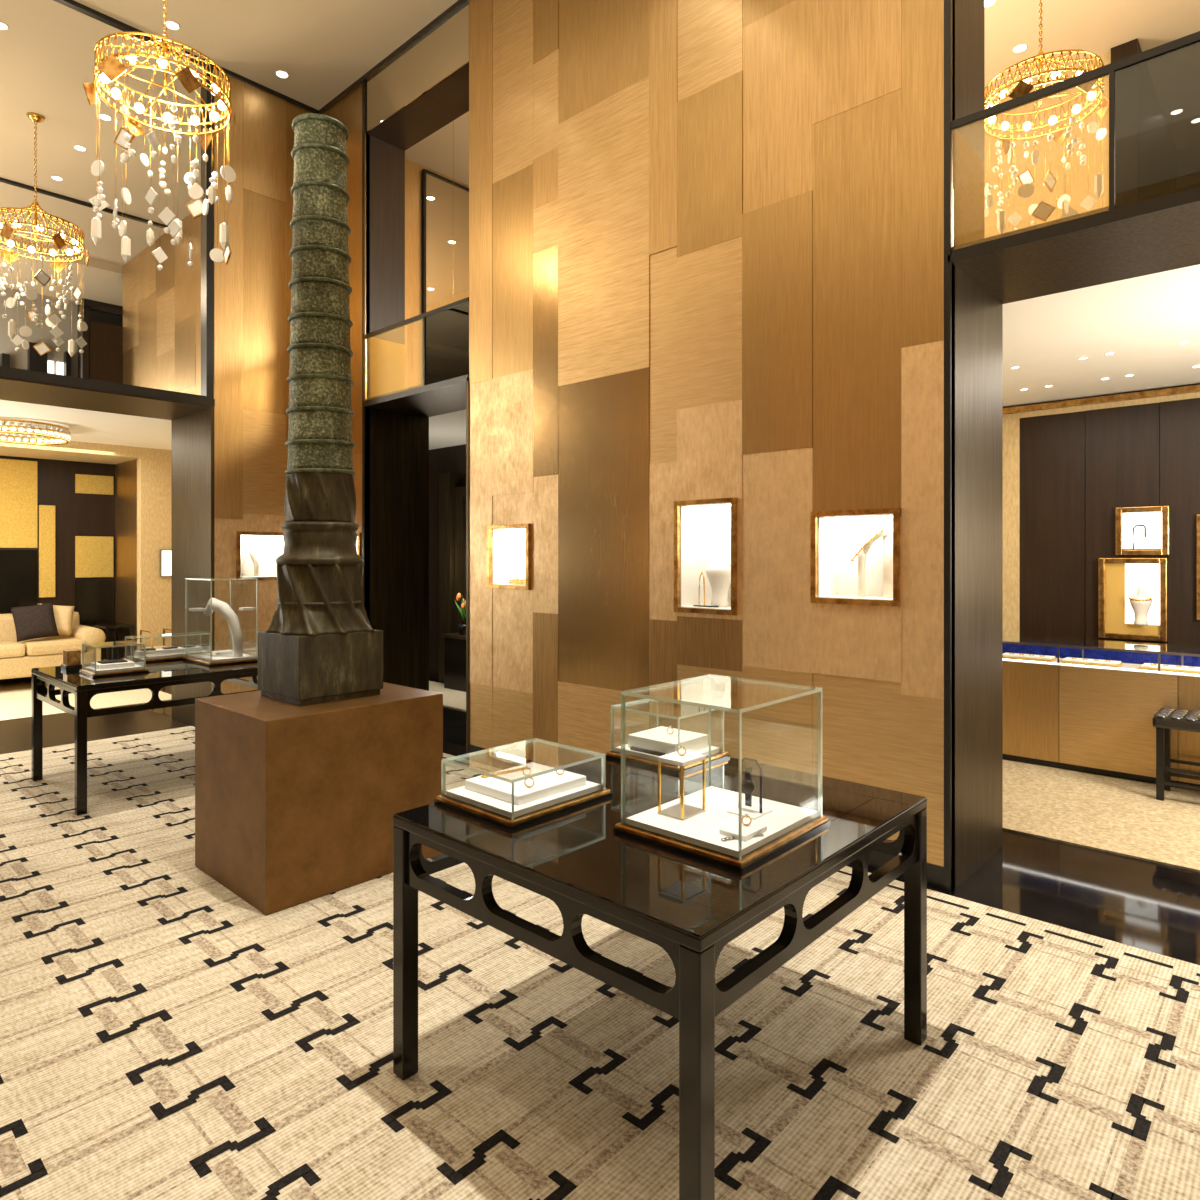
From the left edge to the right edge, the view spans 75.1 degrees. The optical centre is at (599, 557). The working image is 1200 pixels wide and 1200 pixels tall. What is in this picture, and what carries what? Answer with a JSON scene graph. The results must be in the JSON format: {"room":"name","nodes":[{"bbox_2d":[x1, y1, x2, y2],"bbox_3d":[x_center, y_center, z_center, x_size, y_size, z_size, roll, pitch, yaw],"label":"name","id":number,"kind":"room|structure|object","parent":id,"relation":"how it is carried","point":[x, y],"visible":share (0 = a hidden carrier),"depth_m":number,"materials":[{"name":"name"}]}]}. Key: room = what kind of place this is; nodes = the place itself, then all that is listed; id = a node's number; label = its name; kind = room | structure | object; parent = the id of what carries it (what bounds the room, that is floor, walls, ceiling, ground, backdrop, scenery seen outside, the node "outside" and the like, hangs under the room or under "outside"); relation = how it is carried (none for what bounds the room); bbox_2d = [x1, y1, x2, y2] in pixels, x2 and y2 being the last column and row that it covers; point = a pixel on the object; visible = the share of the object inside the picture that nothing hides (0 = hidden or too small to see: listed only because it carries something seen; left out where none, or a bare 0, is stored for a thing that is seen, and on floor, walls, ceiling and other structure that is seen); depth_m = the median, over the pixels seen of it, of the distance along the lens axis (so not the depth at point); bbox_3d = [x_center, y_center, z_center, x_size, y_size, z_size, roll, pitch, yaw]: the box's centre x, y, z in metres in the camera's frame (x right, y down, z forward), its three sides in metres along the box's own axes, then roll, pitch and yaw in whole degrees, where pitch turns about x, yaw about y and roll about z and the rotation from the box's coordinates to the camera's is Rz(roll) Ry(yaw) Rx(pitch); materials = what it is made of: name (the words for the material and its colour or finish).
{"room":"shop","nodes":[
{"label":"shop","id":0,"kind":"room"},
{"bbox_2d":[0,287,122,383],"bbox_3d":[-10.402,-2.910,9.888,2.500,2.880,8.500,0,0,43],"label":"wall","id":1,"kind":"structure","parent":0,"point":[101,359],"depth_m":12.64,"materials":[{"name":"brown wood"}]},
{"bbox_2d":[47,360,63,374],"bbox_3d":[-9.070,-3.060,12.995,0.060,0.420,0.220,0,0,43],"label":"window","id":2,"kind":"structure","parent":1,"relation":"in","point":[50,364],"depth_m":12.97,"materials":[{"name":"white"}]},
{"bbox_2d":[0,236,122,281],"bbox_3d":[-9.916,-4.290,8.939,0.500,0.120,7.760,0,0,43],"label":"trim","id":3,"kind":"structure","parent":1,"relation":"attached to","point":[97,269],"depth_m":11.32,"materials":[{"name":"beige paint"}]},
{"bbox_2d":[0,434,171,684],"bbox_3d":[-7.132,0.085,7.063,3.840,2.930,6.760,0,0,43],"label":"wall","id":4,"kind":"structure","parent":0,"point":[137,515],"depth_m":9.95,"materials":[{"name":"beige fabric"}]},
{"bbox_2d":[0,549,36,610],"bbox_3d":[-7.469,0.273,9.321,0.030,0.755,1.232,0,0,43],"label":"wall panel","id":5,"kind":"object","parent":4,"relation":"attached to","point":[18,568],"visible":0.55,"depth_m":9.61,"materials":[{"name":"black paint"}]},
{"bbox_2d":[0,459,36,547],"bbox_3d":[-7.469,-0.667,9.321,0.030,1.085,1.232,0,0,43],"label":"wall panel","id":6,"kind":"object","parent":4,"relation":"attached to","point":[18,478],"visible":1,"depth_m":9.62,"materials":[{"name":"gold metal"}]},
{"bbox_2d":[39,505,54,597],"bbox_3d":[-6.982,-0.085,9.850,0.030,1.161,0.170,0,0,43],"label":"wall panel","id":7,"kind":"object","parent":4,"relation":"attached to","point":[46,512],"visible":1,"depth_m":9.83,"materials":[{"name":"gold metal"}]},
{"bbox_2d":[75,579,112,629],"bbox_3d":[-6.631,0.617,10.233,0.030,0.666,0.430,0,0,43],"label":"wall panel","id":8,"kind":"object","parent":4,"relation":"attached to","point":[93,598],"visible":0.76,"depth_m":10.22,"materials":[{"name":"black paint"}]},
{"bbox_2d":[75,536,112,577],"bbox_3d":[-6.631,-0.015,10.233,0.030,0.537,0.430,0,0,43],"label":"wall panel","id":9,"kind":"object","parent":4,"relation":"attached to","point":[93,554],"visible":1,"depth_m":10.21,"materials":[{"name":"gold metal"}]},
{"bbox_2d":[75,474,112,494],"bbox_3d":[-6.631,-0.963,10.233,0.030,0.246,0.430,0,0,43],"label":"wall panel","id":10,"kind":"object","parent":4,"relation":"attached to","point":[86,484],"visible":1,"depth_m":10.21,"materials":[{"name":"gold metal"}]},
{"bbox_2d":[160,549,171,576],"bbox_3d":[-5.511,0.065,9.945,0.030,0.350,0.180,0,0,43],"label":"display niche","id":11,"kind":"object","parent":4,"relation":"attached to","point":[165,554],"visible":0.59,"depth_m":9.93,"materials":[{"name":"silver metal"}]},
{"bbox_2d":[0,400,171,449],"bbox_3d":[-7.154,-1.400,7.076,3.890,0.040,6.750,0,0,43],"label":"ceiling","id":12,"kind":"structure","parent":0,"point":[89,426],"depth_m":8.06,"materials":[{"name":"beige paint"}]},
{"bbox_2d":[0,418,70,444],"bbox_3d":[-5.955,-1.300,8.005,0.864,0.160,0.864,0,0,-25],"label":"ring chandelier","id":13,"kind":"object","parent":12,"relation":"hanging from","point":[61,434],"visible":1,"depth_m":7.96,"materials":[{"name":"gold metal"}]},
{"bbox_2d":[0,705,189,753],"bbox_3d":[-6.087,1.545,5.747,1.540,0.010,5.235,0,0,43],"label":"floor","id":14,"kind":"structure","parent":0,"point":[58,729],"depth_m":7.09,"materials":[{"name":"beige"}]},
{"bbox_2d":[123,81,369,619],"bbox_3d":[-4.513,-1.400,9.449,6.770,5.900,0.312,0,0,43],"label":"wall","id":15,"kind":"structure","parent":0,"point":[162,309],"depth_m":9.91,"materials":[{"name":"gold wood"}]},
{"bbox_2d":[0,177,167,227],"bbox_3d":[-8.258,-4.335,7.418,0.060,0.030,7.760,0,0,43],"label":"trim","id":16,"kind":"structure","parent":15,"relation":"attached to","point":[3,180],"depth_m":9.43,"materials":[{"name":"black metal"}]},
{"bbox_2d":[356,533,360,555],"bbox_3d":[-2.264,0.055,7.331,0.470,0.570,0.270,0,0,43],"label":"display niche","id":17,"kind":"object","parent":15,"relation":"attached to","point":[358,542],"visible":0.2,"depth_m":7.08,"materials":[{"name":"brown metal"}]},
{"bbox_2d":[201,70,311,693],"bbox_3d":[-3.177,-1.400,7.352,0.315,5.900,0.995,0,0,43],"label":"wall","id":18,"kind":"structure","parent":0,"point":[252,293],"depth_m":7.11,"materials":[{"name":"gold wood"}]},
{"bbox_2d":[0,66,214,726],"bbox_3d":[-5.564,-1.400,5.223,0.958,5.900,5.370,0,0,43],"label":"door frame","id":19,"kind":"structure","parent":18,"relation":"in","point":[192,416],"depth_m":6.91,"materials":[{"name":"brown metal"}]},
{"bbox_2d":[53,0,318,113],"bbox_3d":[-5.362,-4.332,4.762,0.060,0.035,7.765,0,0,43],"label":"trim","id":20,"kind":"structure","parent":18,"relation":"attached to","point":[72,4],"depth_m":6.47,"materials":[{"name":"black metal"}]},
{"bbox_2d":[236,531,283,580],"bbox_3d":[-3.189,-0.018,7.284,0.270,0.445,0.500,0,0,43],"label":"display niche","id":21,"kind":"object","parent":18,"relation":"in","point":[268,546],"visible":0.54,"depth_m":7.38,"materials":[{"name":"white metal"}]},
{"bbox_2d":[241,547,258,576],"bbox_3d":[-3.261,0.035,7.242,0.060,0.272,0.189,0,0,43],"label":"bust","id":22,"kind":"object","parent":21,"relation":"in","point":[248,551],"visible":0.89,"depth_m":7.24,"materials":[{"name":"beige"}]},
{"bbox_2d":[405,158,468,387],"bbox_3d":[-1.335,-2.925,9.414,0.100,2.850,3.935,0,0,43],"label":"wall","id":23,"kind":"structure","parent":0,"point":[413,171],"depth_m":8.56,"materials":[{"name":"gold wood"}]},
{"bbox_2d":[422,169,468,383],"bbox_3d":[-1.368,-3.010,9.264,0.035,2.580,1.740,0,0,43],"label":"window","id":24,"kind":"structure","parent":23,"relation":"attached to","point":[445,202],"depth_m":8.81,"materials":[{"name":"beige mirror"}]},
{"bbox_2d":[429,444,465,682],"bbox_3d":[-0.487,0.075,8.490,6.800,2.950,0.250,0,0,43],"label":"wall","id":25,"kind":"structure","parent":0,"point":[447,465],"depth_m":9.65,"materials":[{"name":"brown wood"}]},
{"bbox_2d":[429,409,465,449],"bbox_3d":[-0.793,-1.417,8.156,6.800,0.035,2.055,0,0,43],"label":"ceiling","id":26,"kind":"structure","parent":0,"point":[448,429],"depth_m":8.56,"materials":[{"name":"beige paint"}]},
{"bbox_2d":[0,0,1199,305],"bbox_3d":[-2.127,-4.410,6.703,20.200,0.120,15.000,0,0,43],"label":"ceiling","id":27,"kind":"structure","parent":0,"point":[324,47],"depth_m":6.89,"materials":[{"name":"beige paint"}]},
{"bbox_2d":[0,112,88,356],"bbox_3d":[-5.561,-3.193,7.673,0.899,2.312,0.865,0,0,-32],"label":"chandelier","id":28,"kind":"object","parent":27,"relation":"hanging from","point":[8,255],"visible":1,"depth_m":7.68,"materials":[{"name":"gold metal"}]},
{"bbox_2d":[82,0,235,270],"bbox_3d":[-2.937,-3.193,5.253,0.899,2.312,0.865,0,0,43],"label":"chandelier","id":29,"kind":"object","parent":27,"relation":"hanging from","point":[107,69],"visible":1,"depth_m":5.21,"materials":[{"name":"gold metal"}]},
{"bbox_2d":[165,20,179,29],"bbox_3d":[-3.493,-4.347,6.365,0.112,0.007,0.112,0,0,43],"label":"recessed light","id":30,"kind":"object","parent":27,"relation":"in","point":[171,25],"visible":0.88,"depth_m":6.37,"materials":[{"name":"white"}]},
{"bbox_2d":[985,0,1108,233],"bbox_3d":[3.113,-3.265,5.501,0.836,2.162,0.805,0,0,23],"label":"chandelier","id":31,"kind":"object","parent":27,"relation":"hanging from","point":[1042,211],"visible":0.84,"depth_m":5.37,"materials":[{"name":"gold metal"}]},
{"bbox_2d":[150,678,1199,964],"bbox_3d":[-2.053,1.600,6.636,20.000,0.100,15.000,0,0,43],"label":"floor","id":32,"kind":"structure","parent":0,"point":[1141,904],"depth_m":3.66,"materials":[{"name":"black stone"}]},
{"bbox_2d":[0,682,171,720],"bbox_3d":[-7.462,1.542,7.324,2.600,0.015,5.700,0,0,43],"label":"rug","id":33,"kind":"object","parent":32,"relation":"on","point":[15,698],"visible":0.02,"depth_m":8.46,"materials":[{"name":"beige carpet"}]},
{"bbox_2d":[0,611,105,678],"bbox_3d":[-7.099,1.105,9.028,0.830,0.860,2.210,0,0,43],"label":"sofa","id":34,"kind":"object","parent":33,"relation":"on","point":[17,659],"visible":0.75,"depth_m":9.20,"materials":[{"name":"beige fabric"}]},
{"bbox_2d":[0,641,24,657],"bbox_3d":[-7.015,1.060,8.950,0.600,0.150,0.590,0,0,43],"label":"seat cushion","id":35,"kind":"object","parent":34,"relation":"on","point":[8,649],"depth_m":8.89,"materials":[{"name":"beige fabric"}]},
{"bbox_2d":[10,602,58,641],"bbox_3d":[-6.687,0.755,9.233,0.203,0.444,0.458,0,0,41],"label":"cushion","id":36,"kind":"object","parent":34,"relation":"on","point":[34,621],"visible":1,"depth_m":9.18,"materials":[{"name":"grey fabric"}]},
{"bbox_2d":[18,637,85,655],"bbox_3d":[-6.609,1.060,9.392,0.600,0.150,0.590,0,0,43],"label":"seat cushion","id":37,"kind":"object","parent":34,"relation":"on","point":[45,646],"depth_m":9.20,"materials":[{"name":"beige fabric"}]},
{"bbox_2d":[37,603,74,635],"bbox_3d":[-6.627,0.750,9.476,0.425,0.413,0.196,0,0,-41],"label":"cushion","id":38,"kind":"object","parent":34,"relation":"on","point":[63,615],"visible":0.52,"depth_m":9.49,"materials":[{"name":"beige fabric"}]},
{"bbox_2d":[91,622,132,659],"bbox_3d":[-6.218,1.190,9.936,0.600,0.690,0.310,0,0,43],"label":"side table","id":39,"kind":"object","parent":33,"relation":"on","point":[116,625],"visible":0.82,"depth_m":9.80,"materials":[{"name":"black paint"}]},
{"bbox_2d":[140,628,171,648],"bbox_3d":[-5.413,1.217,9.557,0.421,0.665,0.284,0,0,43],"label":"frame","id":40,"kind":"object","parent":32,"relation":"on","point":[164,629],"visible":0.23,"depth_m":9.59,"materials":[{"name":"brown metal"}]},
{"bbox_2d":[429,681,465,710],"bbox_3d":[-0.893,1.544,8.048,6.600,0.012,0.850,0,0,43],"label":"rug","id":41,"kind":"object","parent":32,"relation":"on","point":[455,699],"visible":0.02,"depth_m":8.66,"materials":[{"name":"beige carpet"}]},
{"bbox_2d":[441,632,465,691],"bbox_3d":[-1.349,1.218,8.956,1.160,0.640,0.310,0,0,43],"label":"console","id":42,"kind":"object","parent":41,"relation":"on","point":[454,643],"visible":0.38,"depth_m":9.08,"materials":[{"name":"black paint"}]},
{"bbox_2d":[454,593,465,634],"bbox_3d":[-1.556,0.651,9.145,0.263,0.493,0.249,0,0,43],"label":"potted plant","id":43,"kind":"object","parent":42,"relation":"on","point":[462,627],"visible":0.57,"depth_m":9.09,"materials":[{"name":"green plant"}]},
{"bbox_2d":[0,726,1199,1199],"bbox_3d":[-2.001,1.543,2.176,9.290,0.013,6.900,0,0,43],"label":"carpet","id":44,"kind":"object","parent":32,"relation":"on","point":[164,1035],"visible":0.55,"depth_m":2.46,"materials":[{"name":"beige carpet"}]},
{"bbox_2d":[31,660,258,815],"bbox_3d":[-3.104,1.150,5.483,1.115,0.773,1.250,0,0,43],"label":"display table","id":45,"kind":"object","parent":44,"relation":"on","point":[161,674],"visible":0.75,"depth_m":5.05,"materials":[{"name":"black paint"}]},
{"bbox_2d":[61,649,81,669],"bbox_3d":[-3.642,0.699,5.379,0.140,0.130,0.100,0,0,43],"label":"box","id":46,"kind":"object","parent":45,"relation":"on","point":[71,657],"visible":0.92,"depth_m":5.34,"materials":[{"name":"brown wood"}]},
{"bbox_2d":[78,640,148,677],"bbox_3d":[-3.241,0.667,5.201,0.318,0.194,0.328,0,0,43],"label":"glass case","id":47,"kind":"object","parent":45,"relation":"on","point":[88,671],"visible":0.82,"depth_m":5.14,"materials":[{"name":"clear glass"}]},
{"bbox_2d":[90,660,134,669],"bbox_3d":[-3.252,0.711,5.204,0.190,0.030,0.210,0,0,43],"label":"block","id":48,"kind":"object","parent":47,"relation":"in","point":[99,666],"visible":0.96,"depth_m":5.14,"materials":[{"name":"white"}]},
{"bbox_2d":[78,669,148,677],"bbox_3d":[-3.241,0.752,5.201,0.318,0.022,0.328,0,0,43],"label":"tray","id":49,"kind":"object","parent":47,"relation":"on","point":[93,673],"depth_m":5.08,"materials":[{"name":"black paint"}]},
{"bbox_2d":[123,631,209,663],"bbox_3d":[-3.264,0.672,5.901,0.218,0.184,0.568,0,0,43],"label":"glass case","id":50,"kind":"object","parent":45,"relation":"on","point":[135,659],"visible":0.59,"depth_m":5.80,"materials":[{"name":"clear glass"}]},
{"bbox_2d":[123,656,184,663],"bbox_3d":[-3.264,0.752,5.901,0.218,0.022,0.568,0,0,43],"label":"tray","id":51,"kind":"object","parent":50,"relation":"on","point":[135,659],"depth_m":5.74,"materials":[{"name":"black paint"}]},
{"bbox_2d":[134,646,201,656],"bbox_3d":[-3.264,0.706,5.901,0.120,0.040,0.440,0,0,43],"label":"block","id":52,"kind":"object","parent":50,"relation":"in","point":[138,653],"visible":0.77,"depth_m":5.84,"materials":[{"name":"white"}]},
{"bbox_2d":[182,577,257,665],"bbox_3d":[-2.817,0.457,5.803,0.508,0.614,0.368,0,0,43],"label":"glass case","id":53,"kind":"object","parent":45,"relation":"on","point":[207,659],"visible":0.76,"depth_m":5.73,"materials":[{"name":"clear glass"}]},
{"bbox_2d":[182,657,257,665],"bbox_3d":[-2.817,0.752,5.803,0.508,0.022,0.368,0,0,43],"label":"tray","id":54,"kind":"object","parent":53,"relation":"on","point":[207,661],"depth_m":5.64,"materials":[{"name":"black paint"}]},
{"bbox_2d":[210,650,232,654],"bbox_3d":[-2.858,0.716,5.915,0.130,0.020,0.150,0,0,43],"label":"block","id":55,"kind":"object","parent":53,"relation":"on","point":[219,652],"visible":0.76,"depth_m":5.88,"materials":[{"name":"white"}]},
{"bbox_2d":[204,598,242,656],"bbox_3d":[-2.781,0.510,5.742,0.313,0.433,0.096,0,0,12],"label":"stand","id":56,"kind":"object","parent":53,"relation":"on","point":[223,608],"visible":0.95,"depth_m":5.70,"materials":[{"name":"white"}]},
{"bbox_2d":[195,682,442,914],"bbox_3d":[-1.415,1.118,3.958,0.795,0.836,0.922,0,0,43],"label":"pedestal","id":57,"kind":"object","parent":44,"relation":"on","point":[295,805],"visible":0.76,"depth_m":3.62,"materials":[{"name":"brown metal"}]},
{"bbox_2d":[258,113,382,705],"bbox_3d":[-1.427,-0.752,3.984,0.497,2.905,0.494,0,0,43],"label":"sculpture","id":58,"kind":"object","parent":57,"relation":"on","point":[320,644],"visible":1,"depth_m":3.85,"materials":[{"name":"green metal"}]},
{"bbox_2d":[393,757,926,1199],"bbox_3d":[0.214,1.150,2.410,1.115,0.773,1.250,0,0,43],"label":"display table","id":59,"kind":"object","parent":44,"relation":"on","point":[689,907],"visible":0.77,"depth_m":2.02,"materials":[{"name":"black paint"}]},
{"bbox_2d":[434,738,612,829],"bbox_3d":[-0.238,0.696,2.465,0.363,0.136,0.428,0,0,43],"label":"glass case","id":60,"kind":"object","parent":59,"relation":"on","point":[510,816],"visible":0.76,"depth_m":2.35,"materials":[{"name":"clear glass"}]},
{"bbox_2d":[434,787,612,829],"bbox_3d":[-0.238,0.752,2.465,0.363,0.022,0.428,0,0,43],"label":"tray","id":61,"kind":"object","parent":60,"relation":"attached to","point":[498,812],"depth_m":2.33,"materials":[{"name":"black paint"}]},
{"bbox_2d":[465,762,585,804],"bbox_3d":[-0.235,0.712,2.476,0.255,0.028,0.290,0,0,43],"label":"block","id":62,"kind":"object","parent":60,"relation":"in","point":[551,783],"visible":0.94,"depth_m":2.42,"materials":[{"name":"white"}]},
{"bbox_2d":[481,767,526,777],"bbox_3d":[-0.308,0.695,2.529,0.174,0.004,0.022,0,0,-37],"label":"bracelet","id":63,"kind":"object","parent":62,"relation":"on","point":[522,768],"visible":0.84,"depth_m":2.53,"materials":[{"name":"gold metal"}]},
{"bbox_2d":[606,696,729,774],"bbox_3d":[0.258,0.664,2.984,0.353,0.198,0.323,0,0,43],"label":"glass case","id":64,"kind":"object","parent":59,"relation":"on","point":[632,757],"visible":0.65,"depth_m":2.91,"materials":[{"name":"clear glass"}]},
{"bbox_2d":[630,746,664,755],"bbox_3d":[0.177,0.719,2.899,0.160,0.014,0.012,0,0,43],"label":"bracelet","id":65,"kind":"object","parent":64,"relation":"on","point":[657,753],"visible":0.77,"depth_m":2.89,"materials":[{"name":"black metal"}]},
{"bbox_2d":[628,726,707,754],"bbox_3d":[0.260,0.701,2.985,0.225,0.050,0.210,0,0,43],"label":"block","id":66,"kind":"object","parent":64,"relation":"in","point":[656,739],"visible":0.9,"depth_m":2.94,"materials":[{"name":"white"}]},
{"bbox_2d":[606,750,729,774],"bbox_3d":[0.258,0.752,2.984,0.353,0.022,0.323,0,0,43],"label":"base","id":67,"kind":"object","parent":64,"relation":"attached to","point":[632,757],"depth_m":2.89,"materials":[{"name":"black paint"}]},
{"bbox_2d":[613,674,829,872],"bbox_3d":[0.348,0.568,2.205,0.418,0.392,0.468,0,0,43],"label":"glass case","id":68,"kind":"object","parent":59,"relation":"on","point":[697,836],"visible":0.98,"depth_m":2.13,"materials":[{"name":"clear glass"}]},
{"bbox_2d":[657,750,705,819],"bbox_3d":[0.234,0.645,2.229,0.090,0.160,0.110,0,0,43],"label":"display stand","id":69,"kind":"object","parent":68,"relation":"on","point":[681,811],"visible":0.98,"depth_m":2.22,"materials":[{"name":"white"}]},
{"bbox_2d":[613,815,829,872],"bbox_3d":[0.348,0.752,2.205,0.418,0.022,0.468,0,0,43],"label":"tray","id":70,"kind":"object","parent":68,"relation":"attached to","point":[696,836],"depth_m":2.08,"materials":[{"name":"black paint"}]},
{"bbox_2d":[719,819,766,840],"bbox_3d":[0.379,0.719,2.062,0.080,0.014,0.110,0,0,43],"label":"block","id":71,"kind":"object","parent":68,"relation":"on","point":[749,831],"visible":0.8,"depth_m":2.04,"materials":[{"name":"white"}]},
{"bbox_2d":[727,757,772,819],"bbox_3d":[0.428,0.649,2.227,0.090,0.153,0.100,0,0,43],"label":"display stand","id":72,"kind":"object","parent":68,"relation":"on","point":[755,812],"visible":0.91,"depth_m":2.21,"materials":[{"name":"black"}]},
{"bbox_2d":[1003,759,1199,871],"bbox_3d":[4.436,1.544,4.500,5.550,0.012,2.970,0,0,43],"label":"carpet","id":73,"kind":"object","parent":32,"relation":"on","point":[1119,816],"visible":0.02,"depth_m":4.70,"materials":[{"name":"beige carpet"}]},
{"bbox_2d":[1003,634,1199,790],"bbox_3d":[4.707,1.085,4.832,5.200,0.906,0.634,0,0,43],"label":"display counter","id":74,"kind":"object","parent":73,"relation":"on","point":[1093,719],"depth_m":5.57,"materials":[{"name":"brown wood"}]},
{"bbox_2d":[1003,653,1056,661],"bbox_3d":[3.256,0.750,5.943,0.360,0.030,0.180,0,0,43],"label":"tray","id":75,"kind":"object","parent":74,"relation":"on","point":[1005,655],"visible":0.97,"depth_m":5.88,"materials":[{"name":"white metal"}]},
{"bbox_2d":[1060,657,1122,666],"bbox_3d":[3.566,0.750,5.659,0.360,0.030,0.180,0,0,43],"label":"tray","id":76,"kind":"object","parent":74,"relation":"on","point":[1112,663],"visible":1,"depth_m":5.61,"materials":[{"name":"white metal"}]},
{"bbox_2d":[1139,663,1199,672],"bbox_3d":[3.919,0.750,5.334,0.360,0.030,0.180,0,0,43],"label":"tray","id":77,"kind":"object","parent":74,"relation":"on","point":[1189,669],"visible":1,"depth_m":5.30,"materials":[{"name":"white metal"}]},
{"bbox_2d":[1152,707,1199,800],"bbox_3d":[4.056,1.263,4.707,1.150,0.550,0.365,0,0,43],"label":"bench","id":78,"kind":"object","parent":73,"relation":"on","point":[1166,719],"visible":1,"depth_m":4.95,"materials":[{"name":"black wood"}]},
{"bbox_2d":[469,0,954,890],"bbox_3d":[0.410,-1.400,4.929,3.578,5.900,0.312,0,0,43],"label":"wall","id":79,"kind":"structure","parent":0,"point":[706,237],"depth_m":4.52,"materials":[{"name":"brown wood"}]},
{"bbox_2d":[319,0,468,113],"bbox_3d":[1.007,-4.332,4.180,10.170,0.035,0.050,0,0,43],"label":"trim","id":80,"kind":"structure","parent":79,"relation":"attached to","point":[459,3],"depth_m":6.67,"materials":[{"name":"black metal"}]},
{"bbox_2d":[362,1,468,758],"bbox_3d":[-1.349,-1.400,6.796,1.540,5.900,0.701,0,0,43],"label":"door frame","id":81,"kind":"structure","parent":79,"relation":"in","point":[398,516],"depth_m":7.10,"materials":[{"name":"black wood"}]},
{"bbox_2d":[366,63,468,398],"bbox_3d":[-1.441,-2.875,6.712,1.500,2.950,0.410,0,0,43],"label":"window frame","id":82,"kind":"structure","parent":79,"relation":"attached to","point":[448,100],"depth_m":7.15,"materials":[{"name":"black metal"}]},
{"bbox_2d":[487,524,530,589],"bbox_3d":[-0.588,-0.009,5.793,0.460,0.473,0.270,0,0,43],"label":"display niche","id":83,"kind":"object","parent":79,"relation":"attached to","point":[508,545],"visible":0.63,"depth_m":5.89,"materials":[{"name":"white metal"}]},
{"bbox_2d":[674,497,736,614],"bbox_3d":[0.691,-0.009,4.619,0.430,0.662,0.270,0,0,43],"label":"display niche","id":84,"kind":"object","parent":79,"relation":"in","point":[703,527],"visible":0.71,"depth_m":4.71,"materials":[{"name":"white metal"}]},
{"bbox_2d":[705,550,730,606],"bbox_3d":[0.712,0.121,4.620,0.175,0.333,0.175,0,0,43],"label":"bust","id":85,"kind":"object","parent":84,"relation":"in","point":[718,573],"visible":0.93,"depth_m":4.57,"materials":[{"name":"white"}]},
{"bbox_2d":[810,508,900,606],"bbox_3d":[1.358,-0.004,4.007,0.462,0.476,0.270,0,0,43],"label":"display niche","id":86,"kind":"object","parent":79,"relation":"in","point":[835,536],"visible":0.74,"depth_m":4.09,"materials":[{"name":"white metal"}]},
{"bbox_2d":[856,525,892,597],"bbox_3d":[1.411,0.016,3.999,0.190,0.367,0.090,0,0,43],"label":"display stand","id":87,"kind":"object","parent":86,"relation":"in","point":[887,534],"visible":0.84,"depth_m":3.96,"materials":[{"name":"beige"}]},
{"bbox_2d":[851,529,883,561],"bbox_3d":[1.361,-0.064,3.977,0.174,0.167,0.018,0,0,43],"label":"bracelet","id":88,"kind":"object","parent":87,"relation":"on","point":[881,530],"visible":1,"depth_m":3.97,"materials":[{"name":"gold metal"}]},
{"bbox_2d":[952,0,984,249],"bbox_3d":[1.786,-2.875,3.797,0.020,2.950,0.480,0,0,43],"label":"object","id":89,"kind":"structure","parent":79,"relation":"attached to","point":[968,65],"depth_m":3.78,"materials":[{"name":"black metal"}]},
{"bbox_2d":[944,0,1199,893],"bbox_3d":[3.048,-1.400,2.834,3.202,5.900,0.811,0,0,43],"label":"door frame","id":90,"kind":"structure","parent":79,"relation":"in","point":[1161,236],"depth_m":3.62,"materials":[{"name":"brown metal"}]},
{"bbox_2d":[985,38,1141,237],"bbox_3d":[4.550,-2.925,8.210,10.600,2.850,2.550,0,0,43],"label":"wall","id":91,"kind":"structure","parent":0,"point":[1073,182],"depth_m":6.99,"materials":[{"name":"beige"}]},
{"bbox_2d":[1003,385,1199,645],"bbox_3d":[5.513,0.085,5.636,5.700,2.930,0.160,0,0,43],"label":"wall","id":92,"kind":"structure","parent":0,"point":[1068,466],"depth_m":6.77,"materials":[{"name":"brown wood"}]},
{"bbox_2d":[1099,558,1167,641],"bbox_3d":[4.446,0.340,6.514,0.475,0.680,0.060,0,0,43],"label":"framed display","id":93,"kind":"object","parent":92,"relation":"attached to","point":[1119,578],"visible":1,"depth_m":6.53,"materials":[{"name":"brown metal"}]},
{"bbox_2d":[1129,587,1152,624],"bbox_3d":[4.450,0.396,6.415,0.162,0.308,0.162,0,0,43],"label":"bust","id":94,"kind":"object","parent":93,"relation":"attached to","point":[1140,608],"visible":0.98,"depth_m":6.38,"materials":[{"name":"beige"}]},
{"bbox_2d":[1116,506,1169,554],"bbox_3d":[4.496,-0.224,6.467,0.366,0.400,0.060,0,0,43],"label":"framed display","id":95,"kind":"object","parent":92,"relation":"attached to","point":[1156,519],"visible":1,"depth_m":6.46,"materials":[{"name":"brown metal"}]},
{"bbox_2d":[1122,525,1161,549],"bbox_3d":[4.488,-0.172,6.465,0.270,0.207,0.025,0,0,43],"label":"stand","id":96,"kind":"object","parent":95,"relation":"in","point":[1136,525],"visible":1,"depth_m":6.46,"materials":[{"name":"white metal"}]},
{"bbox_2d":[1197,515,1199,619],"bbox_3d":[4.928,0.075,6.071,0.450,0.840,0.060,0,0,43],"label":"framed display","id":97,"kind":"object","parent":92,"relation":"attached to","point":[1198,516],"visible":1,"depth_m":6.19,"materials":[{"name":"brown metal"}]},
{"bbox_2d":[1003,264,1199,407],"bbox_3d":[4.429,-1.417,4.455,5.700,0.035,3.445,0,0,43],"label":"ceiling","id":98,"kind":"structure","parent":0,"point":[1143,320],"depth_m":5.00,"materials":[{"name":"beige paint"}]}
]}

